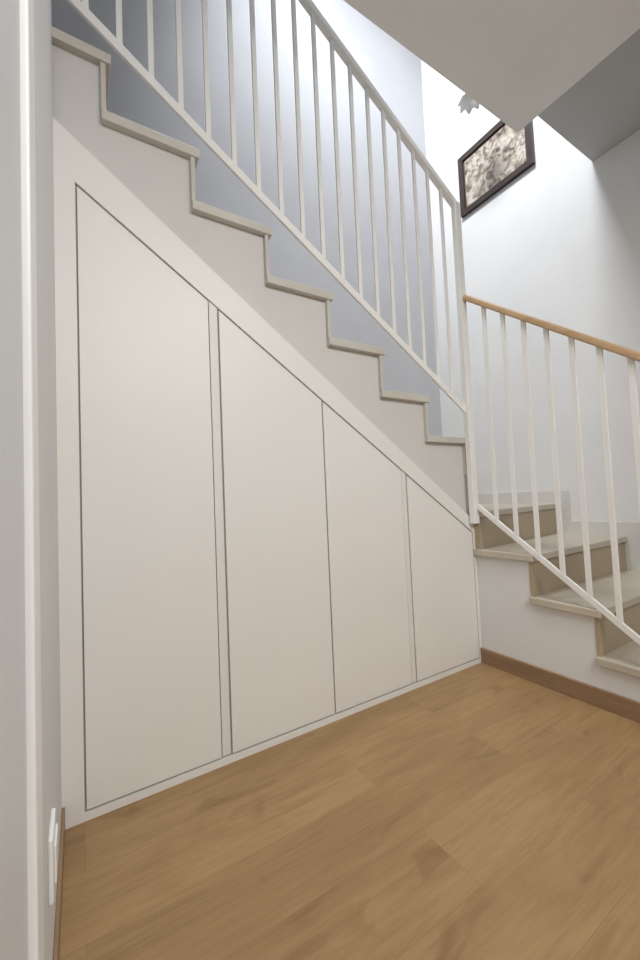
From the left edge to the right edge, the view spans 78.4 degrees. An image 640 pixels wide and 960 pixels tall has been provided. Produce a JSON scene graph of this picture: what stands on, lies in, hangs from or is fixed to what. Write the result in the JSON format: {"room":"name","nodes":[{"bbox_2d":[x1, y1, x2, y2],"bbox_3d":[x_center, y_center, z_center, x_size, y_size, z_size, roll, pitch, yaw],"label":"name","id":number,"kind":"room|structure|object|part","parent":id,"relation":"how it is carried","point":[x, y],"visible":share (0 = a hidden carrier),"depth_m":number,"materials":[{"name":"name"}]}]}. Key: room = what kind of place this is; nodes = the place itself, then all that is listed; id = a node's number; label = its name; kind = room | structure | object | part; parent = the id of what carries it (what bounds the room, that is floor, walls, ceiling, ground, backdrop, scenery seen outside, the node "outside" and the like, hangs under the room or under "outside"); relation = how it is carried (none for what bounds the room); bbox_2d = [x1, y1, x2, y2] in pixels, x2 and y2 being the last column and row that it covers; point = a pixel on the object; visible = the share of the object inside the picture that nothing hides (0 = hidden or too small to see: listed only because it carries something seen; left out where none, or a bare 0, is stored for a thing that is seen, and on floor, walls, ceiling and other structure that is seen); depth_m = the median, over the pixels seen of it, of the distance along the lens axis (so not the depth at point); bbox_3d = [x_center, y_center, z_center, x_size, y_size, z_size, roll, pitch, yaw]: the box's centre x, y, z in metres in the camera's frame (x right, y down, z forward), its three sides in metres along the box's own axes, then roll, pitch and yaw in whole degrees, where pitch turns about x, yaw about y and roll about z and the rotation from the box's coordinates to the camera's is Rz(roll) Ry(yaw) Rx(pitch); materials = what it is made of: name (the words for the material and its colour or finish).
{"room":"stair hallway","nodes":[
{"label":"stair hallway","id":0,"kind":"room"},
{"bbox_2d":[34,0,61,959],"bbox_3d":[0.171,-2.217,-0.558,0.120,6.200,4.200,-1,-3,-32],"label":"wall","id":1,"kind":"structure","parent":0,"point":[46,332],"depth_m":0.81,"materials":[{"name":"paint"}]},
{"bbox_2d":[0,0,27,959],"bbox_3d":[-0.097,-0.101,0.054,0.006,2.045,0.848,-1,-3,-32],"label":"door frame","id":2,"kind":"structure","parent":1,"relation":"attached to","point":[13,773],"depth_m":0.34,"materials":[{"name":"white wood"}]},
{"bbox_2d":[19,0,43,959],"bbox_3d":[-0.335,-0.106,0.450,0.014,2.120,0.070,-1,-3,-32],"label":"trim","id":3,"kind":"structure","parent":1,"relation":"attached to","point":[26,7],"depth_m":0.42,"materials":[{"name":"white wood"}]},
{"bbox_2d":[48,808,57,905],"bbox_3d":[-0.492,0.690,0.725,0.012,0.110,0.090,-1,-3,-32],"label":"wall socket","id":4,"kind":"object","parent":1,"relation":"attached to","point":[53,826],"visible":1,"depth_m":0.70,"materials":[{"name":"plastic"}]},
{"bbox_2d":[53,807,64,959],"bbox_3d":[-0.522,0.947,0.776,0.008,0.065,0.819,-1,-3,-32],"label":"baseboard","id":5,"kind":"structure","parent":1,"relation":"attached to","point":[57,930],"depth_m":0.89,"materials":[{"name":"brown wood"}]},
{"bbox_2d":[51,0,441,435],"bbox_3d":[-1.002,-2.029,2.481,4.738,6.200,0.120,-1,-3,-32],"label":"wall","id":6,"kind":"structure","parent":0,"point":[393,70],"depth_m":3.00,"materials":[{"name":"grey paint"}]},
{"bbox_2d":[59,662,639,959],"bbox_3d":[1.297,0.949,0.522,3.244,0.120,5.550,-1,-3,-32],"label":"floor","id":7,"kind":"structure","parent":0,"point":[481,811],"depth_m":1.03,"materials":[{"name":"brown wood"}]},
{"bbox_2d":[51,26,639,701],"bbox_3d":[-0.301,-0.719,1.615,4.482,3.447,1.925,-1,-3,-32],"label":"staircase","id":8,"kind":"structure","parent":7,"relation":"on","point":[528,614],"depth_m":1.73,"materials":[{"name":"paint"}]},
{"bbox_2d":[53,118,481,829],"bbox_3d":[0.018,-0.074,1.674,1.894,2.136,0.022,-1,-3,-32],"label":"cabinet","id":9,"kind":"object","parent":8,"relation":"attached to","point":[249,565],"visible":0.99,"depth_m":1.39,"materials":[{"name":"paint"}]},
{"bbox_3d":[-0.558,0.019,1.308,0.405,1.907,0.010,-1,-3,-32],"label":"door panel","id":10,"kind":"part","parent":9,"relation":"part of","materials":[{"name":"paint"}]},
{"bbox_3d":[-0.364,0.154,1.419,0.030,1.631,0.007,-1,-3,-32],"label":"finger pull","id":11,"kind":"part","parent":9,"relation":"part of","materials":[{"name":"paint"}]},
{"bbox_3d":[-0.160,0.166,1.542,0.434,1.601,0.010,-1,-3,-32],"label":"door panel","id":12,"kind":"part","parent":9,"relation":"part of","materials":[{"name":"paint"}]},
{"bbox_3d":[0.219,0.311,1.763,0.428,1.298,0.010,-1,-3,-32],"label":"door panel","id":13,"kind":"part","parent":9,"relation":"part of","materials":[{"name":"paint"}]},
{"bbox_3d":[0.422,0.454,1.879,0.027,1.006,0.007,-1,-3,-32],"label":"finger pull","id":14,"kind":"part","parent":9,"relation":"part of","materials":[{"name":"paint"}]},
{"bbox_3d":[0.635,0.464,2.006,0.459,0.979,0.010,-1,-3,-32],"label":"door panel","id":15,"kind":"part","parent":9,"relation":"part of","materials":[{"name":"paint"}]},
{"bbox_2d":[67,0,479,523],"bbox_3d":[-0.021,-1.246,1.702,1.900,2.991,0.039,-1,-3,-32],"label":"stair railing","id":16,"kind":"object","parent":8,"relation":"on","point":[316,17],"visible":1,"depth_m":1.79,"materials":[{"name":"white metal"}]},
{"bbox_3d":[-0.059,-2.123,1.744,1.899,1.233,0.034,-1,-3,-32],"label":"rail","id":17,"kind":"part","parent":16,"relation":"part of","materials":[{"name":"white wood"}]},
{"bbox_3d":[0.797,-0.657,2.155,0.044,1.787,0.030,-1,-3,-32],"label":"newel post","id":18,"kind":"part","parent":16,"relation":"part of","materials":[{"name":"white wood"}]},
{"bbox_2d":[463,295,639,644],"bbox_3d":[1.111,-0.050,1.680,0.045,1.995,1.046,-1,-3,-32],"label":"stair railing","id":19,"kind":"object","parent":8,"relation":"on","point":[631,355],"visible":1,"depth_m":1.74,"materials":[{"name":"white metal"}]},
{"bbox_3d":[1.087,-0.638,1.706,0.045,0.818,1.045,-1,-3,-32],"label":"handrail","id":20,"kind":"part","parent":19,"relation":"part of","materials":[{"name":"brown wood"}]},
{"bbox_3d":[1.122,0.483,1.677,0.012,0.765,0.998,-1,-3,-32],"label":"rail","id":21,"kind":"part","parent":19,"relation":"part of","materials":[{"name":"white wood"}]},
{"bbox_3d":[1.229,0.326,2.477,1.000,0.886,1.925,-1,-3,-32],"label":"stair skirting","id":22,"kind":"part","parent":8,"relation":"part of","materials":[{"name":"paint"}]},
{"bbox_2d":[481,647,639,722],"bbox_3d":[1.089,0.914,1.750,0.014,0.078,0.845,-1,-3,-32],"label":"baseboard","id":23,"kind":"structure","parent":8,"relation":"attached to","point":[628,708],"depth_m":1.74,"materials":[{"name":"brown wood"}]},
{"bbox_2d":[344,0,639,161],"bbox_3d":[1.535,-2.171,0.103,2.894,0.450,3.910,-1,-3,-32],"label":"ceiling","id":24,"kind":"structure","parent":0,"point":[572,65],"depth_m":1.71,"materials":[{"name":"paint"}]},
{"bbox_2d":[421,60,639,522],"bbox_3d":[2.467,-2.225,1.464,0.120,6.200,5.490,-1,-3,-32],"label":"wall","id":25,"kind":"structure","parent":0,"point":[559,244],"depth_m":2.78,"materials":[{"name":"white paint"}]},
{"bbox_2d":[457,120,535,217],"bbox_3d":[1.370,-2.520,3.104,0.030,0.510,0.630,-1,-3,-32],"label":"framed picture","id":26,"kind":"object","parent":25,"relation":"attached to","point":[502,154],"visible":0.8,"depth_m":3.10},
{"bbox_2d":[464,125,525,206],"bbox_3d":[1.369,-2.520,3.104,0.002,0.396,0.516,-1,-3,-32],"label":"print","id":27,"kind":"object","parent":26,"relation":"attached to","point":[503,151],"depth_m":3.10},
{"bbox_3d":[0.261,-5.336,0.336,4.978,0.100,5.490,-1,-3,-32],"label":"ceiling","id":28,"kind":"structure","parent":0,"visible":0},
{"bbox_2d":[458,92,478,113],"bbox_3d":[1.049,-3.978,2.924,0.167,2.448,0.167,-4,-3,36],"label":"pendant lamp","id":29,"kind":"object","parent":28,"relation":"hanging from","point":[466,102],"visible":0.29,"depth_m":2.92,"materials":[{"name":"glass"}]}
]}

